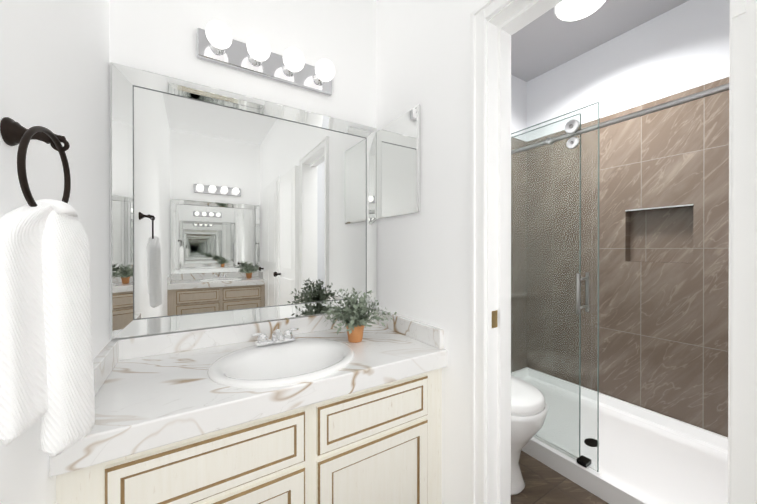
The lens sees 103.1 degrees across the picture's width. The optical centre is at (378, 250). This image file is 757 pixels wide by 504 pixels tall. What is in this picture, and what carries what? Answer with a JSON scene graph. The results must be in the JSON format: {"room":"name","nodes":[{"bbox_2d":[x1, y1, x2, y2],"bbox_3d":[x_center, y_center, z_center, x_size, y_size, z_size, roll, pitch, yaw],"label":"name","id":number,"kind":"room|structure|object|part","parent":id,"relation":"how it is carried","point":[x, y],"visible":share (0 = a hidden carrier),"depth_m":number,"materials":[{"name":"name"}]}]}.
{"room":"bathroom","nodes":[
{"label":"bathroom","id":0,"kind":"room"},
{"bbox_2d":[0,0,109,503],"bbox_3d":[-0.127,-0.189,-0.390,0.120,2.800,3.640,0,0,-32],"label":"wall","id":1,"kind":"structure","parent":0,"point":[54,66],"depth_m":0.66,"materials":[{"name":"white paint"}]},
{"bbox_2d":[0,117,94,457],"bbox_3d":[-0.534,0.055,0.481,0.104,0.538,0.197,0,0,-32],"label":"towel ring","id":2,"kind":"object","parent":1,"relation":"attached to","point":[46,363],"visible":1,"depth_m":0.46,"materials":[{"name":"white fabric"}]},
{"bbox_2d":[109,0,375,340],"bbox_3d":[-0.524,-0.195,1.434,1.126,2.800,0.120,0,0,-32],"label":"wall","id":3,"kind":"structure","parent":0,"point":[157,36],"depth_m":1.37,"materials":[{"name":"white paint"}]},
{"bbox_2d":[110,62,376,339],"bbox_3d":[-0.486,-0.179,1.373,1.114,0.991,0.022,0,0,-32],"label":"mirror","id":4,"kind":"object","parent":3,"relation":"attached to","point":[228,208],"visible":0.9,"depth_m":1.28,"materials":[{"name":"silver metal"}]},
{"bbox_2d":[197,20,334,95],"bbox_3d":[-0.452,-0.844,1.316,0.586,0.115,0.151,0,0,-32],"label":"light bar","id":5,"kind":"object","parent":3,"relation":"attached to","point":[217,43],"visible":1,"depth_m":1.30,"materials":[{"name":"white glass"}]},
{"bbox_2d":[209,43,225,54],"bbox_3d":[-0.659,-0.843,1.232,0.060,0.060,0.030,0,0,-32],"label":"socket","id":6,"kind":"object","parent":5,"relation":"attached to","point":[213,50],"depth_m":1.24,"materials":[{"name":"silver metal"}]},
{"bbox_3d":[-0.626,-0.843,1.179,0.092,0.092,0.100,0,0,-32],"label":"bulb","id":7,"kind":"part","parent":5,"relation":"part of","materials":[{"name":"white glass"}]},
{"bbox_2d":[248,54,262,65],"bbox_3d":[-0.534,-0.844,1.309,0.060,0.060,0.030,0,0,-32],"label":"socket","id":8,"kind":"object","parent":5,"relation":"attached to","point":[251,62],"depth_m":1.31,"materials":[{"name":"silver metal"}]},
{"bbox_3d":[-0.501,-0.844,1.256,0.092,0.092,0.100,0,0,-32],"label":"bulb","id":9,"kind":"part","parent":5,"relation":"part of","materials":[{"name":"white glass"}]},
{"bbox_2d":[282,64,294,75],"bbox_3d":[-0.410,-0.844,1.386,0.060,0.060,0.030,0,0,-32],"label":"socket","id":10,"kind":"object","parent":5,"relation":"attached to","point":[285,72],"depth_m":1.39,"materials":[{"name":"silver metal"}]},
{"bbox_3d":[-0.377,-0.844,1.333,0.092,0.092,0.100,0,0,-32],"label":"bulb","id":11,"kind":"part","parent":5,"relation":"part of","materials":[{"name":"white glass"}]},
{"bbox_2d":[313,73,324,84],"bbox_3d":[-0.285,-0.844,1.464,0.060,0.060,0.030,0,0,-32],"label":"socket","id":12,"kind":"object","parent":5,"relation":"attached to","point":[316,81],"depth_m":1.46,"materials":[{"name":"silver metal"}]},
{"bbox_3d":[-0.252,-0.844,1.410,0.092,0.092,0.100,0,0,-32],"label":"bulb","id":13,"kind":"part","parent":5,"relation":"part of","materials":[{"name":"white glass"}]},
{"bbox_2d":[376,0,484,503],"bbox_3d":[0.133,-0.195,1.556,0.120,2.800,1.105,0,0,-32],"label":"wall","id":14,"kind":"structure","parent":0,"point":[423,61],"depth_m":1.25,"materials":[{"name":"white paint"}]},
{"bbox_2d":[376,104,420,218],"bbox_3d":[0.088,-0.415,1.496,0.017,0.480,0.363,0,0,-32],"label":"mirror","id":15,"kind":"object","parent":14,"relation":"attached to","point":[398,166],"visible":0.95,"depth_m":1.46,"materials":[{"name":"silver metal"}]},
{"bbox_2d":[470,11,475,503],"bbox_3d":[0.344,0.176,1.080,0.024,2.060,0.018,0,0,-32],"label":"trim","id":16,"kind":"structure","parent":14,"relation":"attached to","point":[472,221],"depth_m":1.07,"materials":[{"name":"paint"}]},
{"bbox_2d":[471,0,493,14],"bbox_3d":[0.515,-0.844,0.800,0.024,0.018,0.670,0,0,-32],"label":"trim","id":17,"kind":"structure","parent":14,"relation":"attached to","point":[481,7],"depth_m":1.04,"materials":[{"name":"paint"}]},
{"bbox_2d":[511,75,526,140],"bbox_3d":[0.700,-0.198,2.486,1.824,2.800,0.120,0,0,-32],"label":"wall","id":18,"kind":"structure","parent":0,"point":[518,104],"depth_m":2.78,"materials":[{"name":"paint"}]},
{"bbox_2d":[511,137,526,371],"bbox_3d":[0.974,0.087,2.580,1.000,2.230,0.010,0,0,-32],"label":"shower wall tile","id":19,"kind":"structure","parent":18,"relation":"attached to","point":[519,257],"depth_m":2.77,"materials":[{"name":"tile"}]},
{"bbox_2d":[511,451,608,503],"bbox_3d":[1.120,1.258,0.563,3.600,0.100,4.300,0,0,-32],"label":"floor","id":20,"kind":"structure","parent":0,"point":[544,484],"depth_m":1.52,"materials":[{"name":"brown tile"}]},
{"bbox_2d":[49,308,447,503],"bbox_3d":[-0.344,0.761,1.146,1.120,0.892,0.556,0,0,-32],"label":"bathroom vanity","id":21,"kind":"object","parent":20,"relation":"on","point":[307,410],"visible":0.92,"depth_m":0.95,"materials":[{"name":"beige wood"}]},
{"bbox_2d":[251,328,298,346],"bbox_3d":[-0.402,0.347,1.203,0.188,0.065,0.138,0,0,-32],"label":"faucet","id":22,"kind":"object","parent":21,"relation":"on","point":[278,339],"depth_m":1.22,"materials":[{"name":"silver metal"}]},
{"bbox_2d":[207,338,353,387],"bbox_3d":[-0.333,0.453,1.092,0.504,0.144,0.428,0,0,-32],"label":"sink","id":23,"kind":"object","parent":21,"relation":"in","point":[304,362],"depth_m":1.12,"materials":[{"name":"white ceramic"}]},
{"bbox_2d":[321,288,396,342],"bbox_3d":[-0.102,0.276,1.339,0.307,0.237,0.356,0,0,-32],"label":"plant","id":24,"kind":"object","parent":21,"relation":"on","point":[353,319],"visible":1,"depth_m":1.29,"materials":[{"name":"green plant"}]},
{"bbox_3d":[-0.102,0.355,1.318,0.086,0.079,0.086,0,0,-32],"label":"pot","id":25,"kind":"part","parent":24,"relation":"part of","materials":[{"name":"ceramic"}]},
{"bbox_2d":[511,375,546,494],"bbox_3d":[0.577,0.759,1.705,0.450,0.889,0.700,0,0,-32],"label":"toilet","id":26,"kind":"object","parent":20,"relation":"on","point":[528,409],"visible":0.21,"depth_m":1.44,"materials":[{"name":"white ceramic"}]},
{"bbox_3d":[0.641,0.739,1.601,0.376,0.052,0.447,0,0,-32],"label":"seat lid","id":27,"kind":"part","parent":26,"relation":"part of","materials":[{"name":"white ceramic"}]},
{"bbox_2d":[511,367,727,503],"bbox_3d":[1.405,1.152,1.886,0.997,0.105,1.624,0,0,-32],"label":"shower base","id":28,"kind":"object","parent":20,"relation":"on","point":[646,456],"visible":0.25,"depth_m":1.73,"materials":[{"name":"white plastic"}]},
{"bbox_2d":[511,83,728,471],"bbox_3d":[1.006,0.182,1.636,0.109,1.832,1.628,0,0,-32],"label":"shower door","id":29,"kind":"structure","parent":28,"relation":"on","point":[571,127],"depth_m":1.62,"materials":[{"name":"clear glass"}]},
{"bbox_3d":[1.097,0.217,1.578,0.017,0.205,0.017,0,0,-32],"label":"shower handle","id":30,"kind":"part","parent":29,"relation":"part of","materials":[{"name":"silver metal"}]},
{"bbox_2d":[511,0,688,81],"bbox_3d":[1.752,-1.643,0.946,2.114,0.100,4.300,0,0,-32],"label":"ceiling","id":31,"kind":"structure","parent":0,"point":[549,40],"depth_m":2.21,"materials":[{"name":"paint"}]},
{"bbox_2d":[554,0,605,20],"bbox_3d":[1.285,-1.557,1.903,0.300,0.076,0.300,0,0,-32],"label":"dome ceiling light","id":32,"kind":"object","parent":31,"relation":"attached to","point":[569,10],"visible":1,"depth_m":1.90,"materials":[{"name":"glass"}]},
{"bbox_2d":[527,77,728,436],"bbox_3d":[1.886,0.088,2.181,0.130,2.230,1.650,0,0,-32],"label":"wall","id":33,"kind":"structure","parent":0,"point":[663,338],"depth_m":2.11,"materials":[{"name":"beige tile"}]},
{"bbox_2d":[625,204,692,210],"bbox_3d":[1.898,-0.291,2.046,0.014,0.008,0.350,0,0,-32],"label":"trim","id":34,"kind":"structure","parent":33,"relation":"attached to","point":[660,207],"depth_m":2.03,"materials":[{"name":"silver metal"}]},
{"bbox_2d":[630,206,692,262],"bbox_3d":[1.988,-0.106,2.102,0.040,0.370,0.350,0,0,-32],"label":"wall niche","id":35,"kind":"object","parent":33,"relation":"in","point":[661,235],"visible":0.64,"depth_m":2.09,"materials":[{"name":"beige tile"}]},
{"bbox_2d":[526,0,729,141],"bbox_3d":[1.890,-1.312,2.179,0.122,0.570,1.650,0,0,-32],"label":"wall","id":36,"kind":"structure","parent":0,"point":[681,48],"depth_m":2.13,"materials":[{"name":"white paint"}]},
{"bbox_3d":[1.310,-0.189,-0.344,0.120,2.800,2.205,0,0,-32],"label":"wall","id":37,"kind":"structure","parent":0,"visible":0},
{"bbox_2d":[492,310,496,327],"bbox_3d":[0.409,0.242,1.060,0.030,0.060,0.002,0,0,-32],"label":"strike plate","id":38,"kind":"structure","parent":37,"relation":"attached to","point":[494,319],"depth_m":1.06,"materials":[{"name":"gold metal"}]},
{"bbox_2d":[497,26,506,503],"bbox_3d":[0.442,0.206,1.073,0.035,2.000,0.012,0,0,-32],"label":"door frame","id":39,"kind":"object","parent":37,"relation":"attached to","point":[502,282],"visible":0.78,"depth_m":1.07,"materials":[{"name":"paint"}]},
{"bbox_2d":[498,0,552,31],"bbox_3d":[0.583,-0.787,0.842,0.035,0.012,0.550,0,0,-32],"label":"door frame","id":40,"kind":"object","parent":37,"relation":"attached to","point":[529,10],"visible":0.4,"depth_m":0.99,"materials":[{"name":"paint"}]},
{"bbox_2d":[475,0,756,503],"bbox_3d":[0.577,0.184,0.841,0.152,2.046,0.642,0,0,-32],"label":"door frame","id":41,"kind":"structure","parent":37,"relation":"attached to","point":[743,403],"depth_m":0.57,"materials":[{"name":"paint"}]},
{"bbox_2d":[732,0,745,18],"bbox_3d":[0.776,0.205,0.257,0.124,1.983,0.640,0,0,-32],"label":"door","id":42,"kind":"structure","parent":37,"relation":"in","point":[738,7],"depth_m":0.55,"materials":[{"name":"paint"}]}
]}

